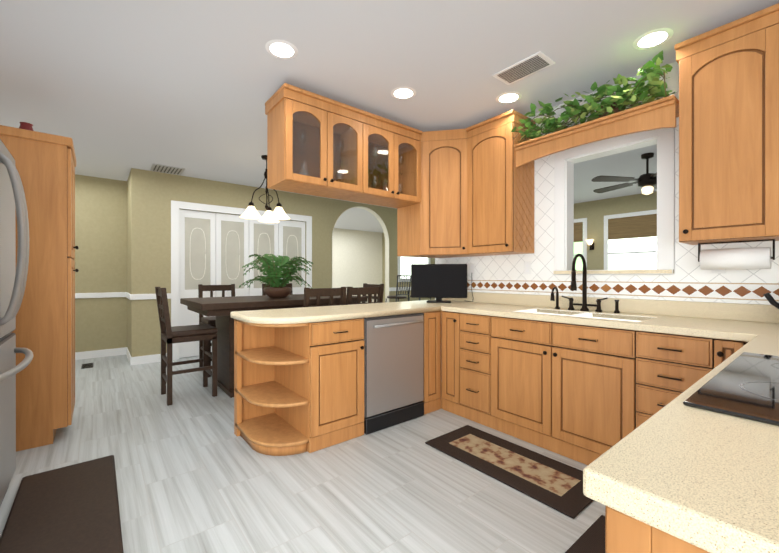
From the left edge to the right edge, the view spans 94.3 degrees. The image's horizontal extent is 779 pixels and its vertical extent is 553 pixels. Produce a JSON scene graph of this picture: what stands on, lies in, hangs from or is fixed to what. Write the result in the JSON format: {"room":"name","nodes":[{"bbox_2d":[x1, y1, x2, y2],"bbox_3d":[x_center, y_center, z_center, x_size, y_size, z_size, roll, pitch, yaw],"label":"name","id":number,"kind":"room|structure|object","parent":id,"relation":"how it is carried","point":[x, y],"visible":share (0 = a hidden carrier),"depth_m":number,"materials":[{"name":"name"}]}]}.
{"room":"dining room and kitchen","nodes":[
{"label":"dining room and kitchen","id":0,"kind":"room"},
{"bbox_2d":[75,174,126,351],"bbox_3d":[-4.530,-0.131,5.032,1.650,2.600,0.120,0,0,-39],"label":"wall","id":1,"kind":"structure","parent":0,"point":[101,236],"depth_m":5.23,"materials":[{"name":"paint"}]},
{"bbox_2d":[75,292,124,359],"bbox_3d":[-4.533,0.701,4.941,1.530,0.935,0.020,0,0,-39],"label":"baseboard","id":2,"kind":"structure","parent":1,"relation":"attached to","point":[116,351],"depth_m":5.22,"materials":[{"name":"white wood"}]},
{"bbox_2d":[127,171,130,354],"bbox_3d":[-3.665,-0.131,5.180,0.120,2.600,0.740,0,0,-39],"label":"wall","id":3,"kind":"structure","parent":0,"point":[129,262],"depth_m":5.06,"materials":[{"name":"paint"}]},
{"bbox_2d":[125,292,170,364],"bbox_3d":[-3.491,0.701,5.213,0.470,0.935,0.850,0,0,-39],"label":"baseboard","id":4,"kind":"structure","parent":3,"relation":"attached to","point":[137,360],"depth_m":4.86,"materials":[{"name":"white wood"}]},
{"bbox_2d":[131,168,434,356],"bbox_3d":[-0.732,-0.134,6.985,6.950,2.600,0.151,0,0,-39],"label":"wall","id":5,"kind":"structure","parent":0,"point":[153,194],"depth_m":5.10,"materials":[{"name":"paint"}]},
{"bbox_2d":[171,200,311,359],"bbox_3d":[-2.232,0.053,5.739,2.150,2.230,0.079,0,0,-39],"label":"bifold closet door","id":6,"kind":"structure","parent":5,"relation":"in","point":[209,247],"depth_m":5.47,"materials":[{"name":"white wood"}]},
{"bbox_2d":[332,206,388,301],"bbox_3d":[-0.571,-0.105,7.136,1.360,2.540,0.124,0,0,-39],"label":"trim","id":7,"kind":"structure","parent":5,"relation":"attached to","point":[381,222],"depth_m":7.52,"materials":[{"name":"beige paint"}]},
{"bbox_2d":[389,287,410,290],"bbox_3d":[0.982,0.696,8.307,2.525,0.935,0.020,0,0,-39],"label":"baseboard","id":8,"kind":"structure","parent":5,"relation":"attached to","point":[392,288],"depth_m":7.63,"materials":[{"name":"white wood"}]},
{"bbox_2d":[0,355,604,552],"bbox_3d":[-0.084,1.219,4.958,9.100,0.100,11.400,0,0,-39],"label":"floor","id":9,"kind":"structure","parent":0,"point":[195,473],"depth_m":2.04,"materials":[{"name":"wood"}]},
{"bbox_2d":[0,139,32,505],"bbox_3d":[-2.095,0.257,1.464,0.916,1.835,0.910,0,0,-39],"label":"refrigerator","id":10,"kind":"object","parent":9,"relation":"on","point":[13,277],"visible":1,"depth_m":1.78,"materials":[{"name":"grey metal"}]},
{"bbox_2d":[0,125,78,451],"bbox_3d":[-2.864,0.090,2.521,1.053,2.165,0.660,0,0,-39],"label":"pantry cabinet","id":11,"kind":"object","parent":9,"relation":"on","point":[45,166],"visible":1,"depth_m":2.51,"materials":[{"name":"brown wood"}]},
{"bbox_2d":[19,122,33,130],"bbox_3d":[-2.625,-1.048,2.610,0.107,0.110,0.110,0,0,-39],"label":"vase","id":12,"kind":"object","parent":11,"relation":"on","point":[26,125],"visible":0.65,"depth_m":2.58,"materials":[{"name":"red"}]},
{"bbox_2d":[0,455,123,552],"bbox_3d":[-1.577,1.164,1.751,0.420,0.019,1.200,0,0,-39],"label":"area rug","id":13,"kind":"object","parent":9,"relation":"on","point":[74,508],"visible":0.98,"depth_m":1.76,"materials":[{"name":"brown fabric"}]},
{"bbox_2d":[81,363,93,368],"bbox_3d":[-3.948,1.165,4.721,0.120,0.008,0.300,0,0,-39],"label":"floor vent","id":14,"kind":"object","parent":9,"relation":"in","point":[87,365],"visible":0.96,"depth_m":4.71,"materials":[{"name":"grey metal"}]},
{"bbox_2d":[155,287,217,405],"bbox_3d":[-2.000,0.636,3.557,0.480,1.070,0.430,0,0,-39],"label":"dining chair","id":15,"kind":"object","parent":9,"relation":"on","point":[170,335],"visible":1,"depth_m":3.49,"materials":[{"name":"brown wood"}]},
{"bbox_2d":[198,284,234,376],"bbox_3d":[-2.088,0.635,4.491,0.430,1.070,0.480,0,0,-39],"label":"dining chair","id":16,"kind":"object","parent":9,"relation":"on","point":[211,321],"visible":0.25,"depth_m":4.50,"materials":[{"name":"brown wood"}]},
{"bbox_2d":[180,294,366,397],"bbox_3d":[-1.285,0.705,4.144,1.790,0.930,1.050,0,0,-39],"label":"dining table","id":17,"kind":"object","parent":9,"relation":"on","point":[221,309],"visible":0.38,"depth_m":3.64,"materials":[{"name":"brown wood"}]},
{"bbox_2d":[239,254,312,297],"bbox_3d":[-1.261,-0.014,4.065,0.766,0.507,0.736,0,0,-39],"label":"potted plant","id":18,"kind":"object","parent":17,"relation":"on","point":[276,274],"visible":1,"depth_m":3.98,"materials":[{"name":"green plant"}]},
{"bbox_2d":[262,283,292,294],"bbox_3d":[-1.466,0.634,4.995,0.430,1.070,0.480,0,0,-39],"label":"dining chair","id":19,"kind":"object","parent":9,"relation":"on","point":[287,285],"depth_m":5.07,"materials":[{"name":"brown wood"}]},
{"bbox_2d":[270,318,363,452],"bbox_3d":[-0.546,0.738,2.765,0.440,0.868,0.621,0,0,-39],"label":"base cabinet","id":20,"kind":"object","parent":9,"relation":"on","point":[298,388],"depth_m":2.52,"materials":[{"name":"brown wood"}]},
{"bbox_2d":[234,319,305,330],"bbox_3d":[-0.841,0.316,2.540,0.300,0.023,0.599,0,0,-39],"label":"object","id":21,"kind":"structure","parent":20,"relation":"on","point":[261,327],"depth_m":2.40,"materials":[{"name":"brown wood"}]},
{"bbox_2d":[303,287,346,306],"bbox_3d":[-0.739,0.636,3.589,0.430,1.070,0.480,0,0,-39],"label":"dining chair","id":22,"kind":"object","parent":9,"relation":"on","point":[317,293],"visible":0.06,"depth_m":3.40,"materials":[{"name":"brown wood"}]},
{"bbox_2d":[346,286,383,304],"bbox_3d":[-0.381,0.636,3.879,0.430,1.070,0.480,0,0,-39],"label":"dining chair","id":23,"kind":"object","parent":9,"relation":"on","point":[360,291],"visible":0.17,"depth_m":3.69,"materials":[{"name":"brown wood"}]},
{"bbox_2d":[362,283,383,302],"bbox_3d":[-0.393,0.634,4.861,0.480,1.070,0.430,0,0,-39],"label":"dining chair","id":24,"kind":"object","parent":9,"relation":"on","point":[375,296],"visible":0.12,"depth_m":4.95,"materials":[{"name":"brown wood"}]},
{"bbox_2d":[363,313,423,434],"bbox_3d":[-0.118,0.737,3.070,0.602,0.862,0.658,0,0,-39],"label":"dishwasher","id":25,"kind":"object","parent":9,"relation":"on","point":[393,370],"visible":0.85,"depth_m":2.83,"materials":[{"name":"grey metal"}]},
{"bbox_2d":[385,275,410,301],"bbox_3d":[0.154,0.570,6.997,0.400,1.193,0.432,0,0,-39],"label":"bar chair","id":26,"kind":"object","parent":9,"relation":"on","point":[398,296],"visible":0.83,"depth_m":6.85,"materials":[{"name":"grey metal"}]},
{"bbox_2d":[423,311,440,414],"bbox_3d":[0.187,0.738,3.360,0.225,0.868,0.621,0,0,-39],"label":"base cabinet","id":27,"kind":"object","parent":9,"relation":"on","point":[432,320],"depth_m":3.11,"materials":[{"name":"brown wood"}]},
{"bbox_2d":[425,425,592,518],"bbox_3d":[0.750,1.167,2.287,0.470,0.011,1.020,0,0,-39],"label":"area rug","id":28,"kind":"object","parent":9,"relation":"on","point":[552,483],"visible":0.79,"depth_m":2.20,"materials":[{"name":"brown fabric"}]},
{"bbox_2d":[565,515,604,552],"bbox_3d":[0.780,1.169,1.265,1.030,0.011,0.455,0,0,-39],"label":"area rug","id":29,"kind":"object","parent":9,"relation":"on","point":[591,539],"visible":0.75,"depth_m":1.59,"materials":[{"name":"brown fabric"}]},
{"bbox_2d":[441,311,747,464],"bbox_3d":[1.302,0.739,2.601,0.655,0.868,2.006,0,0,-39],"label":"base cabinet","id":30,"kind":"object","parent":9,"relation":"on","point":[585,395],"visible":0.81,"depth_m":2.34,"materials":[{"name":"brown wood"}]},
{"bbox_2d":[231,301,442,323],"bbox_3d":[-0.373,0.282,2.913,1.557,0.040,0.690,0,0,-39],"label":"countertop","id":31,"kind":"structure","parent":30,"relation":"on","point":[337,312],"depth_m":2.71,"materials":[{"name":"white stone"}]},
{"bbox_2d":[411,292,775,333],"bbox_3d":[1.311,0.323,2.613,0.643,0.324,3.278,0,0,-39],"label":"countertop","id":32,"kind":"structure","parent":30,"relation":"on","point":[657,316],"depth_m":2.53,"materials":[{"name":"white stone"}]},
{"bbox_2d":[411,264,472,302],"bbox_3d":[0.542,0.068,3.664,0.492,0.385,0.450,0,0,-39],"label":"tv monitor","id":33,"kind":"object","parent":32,"relation":"on","point":[438,282],"visible":0.98,"depth_m":3.62,"materials":[{"name":"black plastic"}]},
{"bbox_2d":[550,254,619,312],"bbox_3d":[1.425,0.045,2.694,0.235,0.433,0.475,0,0,-39],"label":"faucet","id":34,"kind":"object","parent":32,"relation":"on","point":[584,304],"visible":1,"depth_m":2.74,"materials":[{"name":"black metal"}]},
{"bbox_2d":[764,293,778,308],"bbox_3d":[2.043,0.134,1.779,0.210,0.258,0.275,0,0,-39],"label":"kettle","id":35,"kind":"object","parent":32,"relation":"on","point":[770,299],"visible":1,"depth_m":1.84,"materials":[{"name":"black plastic"}]},
{"bbox_2d":[583,308,778,552],"bbox_3d":[1.170,0.235,0.818,1.800,0.142,0.668,0,0,-39],"label":"countertop","id":36,"kind":"structure","parent":30,"relation":"on","point":[707,480],"depth_m":0.50,"materials":[{"name":"white stone"}]},
{"bbox_2d":[683,352,778,425],"bbox_3d":[1.069,0.261,0.780,0.770,0.009,0.530,0,0,-39],"label":"cooktop","id":37,"kind":"object","parent":36,"relation":"in","point":[744,385],"visible":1,"depth_m":0.81,"materials":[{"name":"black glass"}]},
{"bbox_2d":[605,505,709,552],"bbox_3d":[1.177,0.742,0.824,1.798,0.868,0.631,0,0,-39],"label":"base cabinet","id":38,"kind":"object","parent":9,"relation":"on","point":[624,533],"visible":0.06,"depth_m":0.46,"materials":[{"name":"brown wood"}]},
{"bbox_2d":[333,228,381,302],"bbox_3d":[-1.982,-0.140,10.550,4.400,2.600,0.120,0,0,-39],"label":"wall","id":39,"kind":"structure","parent":0,"point":[357,258],"depth_m":11.23,"materials":[{"name":"beige paint"}]},
{"bbox_2d":[0,0,778,232],"bbox_3d":[-0.084,-1.481,4.954,9.100,0.100,11.400,0,0,-39],"label":"ceiling","id":40,"kind":"structure","parent":0,"point":[116,89],"depth_m":2.43,"materials":[{"name":"grey paint"}]},
{"bbox_2d":[150,163,184,174],"bbox_3d":[-2.957,-1.424,4.812,0.360,0.013,0.360,0,0,-39],"label":"ceiling vent","id":41,"kind":"object","parent":40,"relation":"in","point":[167,169],"visible":1,"depth_m":4.79,"materials":[{"name":"grey metal"}]},
{"bbox_2d":[240,155,289,222],"bbox_3d":[-1.501,-1.057,4.281,0.526,0.744,0.568,0,0,-39],"label":"pendant chandelier","id":42,"kind":"object","parent":40,"relation":"hanging from","point":[270,216],"visible":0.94,"depth_m":4.27,"materials":[{"name":"white glass"}]},
{"bbox_2d":[265,39,297,58],"bbox_3d":[-0.676,-1.424,2.271,0.200,0.004,0.200,0,0,-39],"label":"recessed light","id":43,"kind":"object","parent":40,"relation":"in","point":[280,49],"visible":1,"depth_m":2.26,"materials":[{"name":"white"}]},
{"bbox_2d":[391,87,415,98],"bbox_3d":[0.108,-1.425,2.812,0.200,0.004,0.200,0,0,-39],"label":"recessed light","id":44,"kind":"object","parent":40,"relation":"in","point":[403,92],"visible":1,"depth_m":2.81,"materials":[{"name":"white"}]},
{"bbox_2d":[496,91,521,103],"bbox_3d":[0.951,-1.425,2.884,0.200,0.004,0.200,0,0,-39],"label":"recessed light","id":45,"kind":"object","parent":40,"relation":"in","point":[508,97],"visible":1,"depth_m":2.87,"materials":[{"name":"white"}]},
{"bbox_2d":[492,51,554,84],"bbox_3d":[0.917,-1.421,2.482,0.200,0.011,0.360,0,0,-39],"label":"ceiling vent","id":46,"kind":"object","parent":40,"relation":"in","point":[528,66],"visible":1,"depth_m":2.46,"materials":[{"name":"white metal"}]},
{"bbox_2d":[591,153,656,194],"bbox_3d":[3.051,-1.194,4.259,1.245,0.469,1.286,0,0,-39],"label":"ceiling fan","id":47,"kind":"object","parent":40,"relation":"hanging from","point":[647,181],"visible":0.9,"depth_m":4.20,"materials":[{"name":"black metal"}]},
{"bbox_2d":[632,28,673,49],"bbox_3d":[1.581,-1.424,2.171,0.200,0.004,0.200,0,0,-39],"label":"recessed light","id":48,"kind":"object","parent":40,"relation":"in","point":[653,38],"visible":1,"depth_m":2.16,"materials":[{"name":"white"}]},
{"bbox_2d":[382,191,656,302],"bbox_3d":[2.835,-0.136,8.199,0.120,2.600,10.040,0,0,-39],"label":"wall","id":49,"kind":"structure","parent":0,"point":[595,212],"depth_m":6.75,"materials":[{"name":"paint"}]},
{"bbox_2d":[586,239,593,249],"bbox_3d":[3.782,-0.599,6.803,0.164,0.190,0.130,0,0,-39],"label":"light","id":50,"kind":"object","parent":49,"relation":"attached to","point":[590,242],"visible":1,"depth_m":6.78,"materials":[{"name":"white glass"}]},
{"bbox_2d":[574,209,656,269],"bbox_3d":[3.865,-0.419,6.794,0.050,1.410,2.220,0,0,-39],"label":"room window","id":51,"kind":"structure","parent":49,"relation":"in","point":[630,241],"depth_m":6.41,"materials":[{"name":"white"}]},
{"bbox_2d":[435,62,765,304],"bbox_3d":[1.603,-0.128,2.860,0.120,2.600,3.300,0,0,-39],"label":"wall","id":52,"kind":"structure","parent":0,"point":[672,81],"depth_m":2.47,"materials":[{"name":"white paint"}]},
{"bbox_2d":[265,91,368,201],"bbox_3d":[-0.565,-0.993,2.909,0.716,0.610,0.351,0,0,-39],"label":"upper cabinet","id":53,"kind":"object","parent":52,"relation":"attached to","point":[320,145],"depth_m":2.82,"materials":[{"name":"brown wood"}]},
{"bbox_2d":[353,119,420,207],"bbox_3d":[-0.091,-0.993,3.294,0.716,0.610,0.351,0,0,-39],"label":"upper cabinet","id":54,"kind":"object","parent":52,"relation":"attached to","point":[394,153],"depth_m":3.32,"materials":[{"name":"brown wood"}]},
{"bbox_2d":[397,110,535,257],"bbox_3d":[0.675,-0.781,3.409,0.611,1.155,1.161,0,0,-39],"label":"upper cabinet","id":55,"kind":"object","parent":52,"relation":"attached to","point":[477,192],"visible":0.96,"depth_m":3.27,"materials":[{"name":"brown wood"}]},
{"bbox_2d":[514,95,678,167],"bbox_3d":[1.472,-0.978,2.632,0.350,0.182,1.048,0,0,-39],"label":"valance","id":56,"kind":"object","parent":52,"relation":"attached to","point":[659,113],"visible":0.88,"depth_m":2.42,"materials":[{"name":"brown wood"}]},
{"bbox_2d":[511,50,675,141],"bbox_3d":[1.413,-1.227,2.583,0.447,0.311,0.984,0,0,-39],"label":"ivy","id":57,"kind":"object","parent":56,"relation":"on","point":[624,96],"visible":0.85,"depth_m":2.46,"materials":[{"name":"green plant"}]},
{"bbox_2d":[435,117,778,304],"bbox_3d":[1.548,-0.484,2.821,0.012,1.287,3.270,0,0,-39],"label":"tile backsplash","id":58,"kind":"structure","parent":52,"relation":"attached to","point":[689,280],"depth_m":2.69,"materials":[{"name":"white tile"}]},
{"bbox_2d":[553,127,674,273],"bbox_3d":[1.684,-0.530,2.748,0.175,1.025,0.805,0,0,-39],"label":"window frame","id":59,"kind":"structure","parent":52,"relation":"attached to","point":[663,139],"depth_m":2.67,"materials":[{"name":"white"}]},
{"bbox_2d":[674,3,778,244],"bbox_3d":[2.119,-0.778,1.817,0.374,1.155,1.031,0,0,-39],"label":"upper cabinet","id":60,"kind":"object","parent":52,"relation":"attached to","point":[728,132],"visible":1,"depth_m":1.94,"materials":[{"name":"brown wood"}]},
{"bbox_2d":[698,239,774,269],"bbox_3d":[1.975,-0.121,2.068,0.120,0.159,0.318,0,0,-39],"label":"paper towel roll","id":61,"kind":"object","parent":60,"relation":"attached to","point":[745,258],"visible":1,"depth_m":2.03,"materials":[{"name":"white paper"}]}
]}

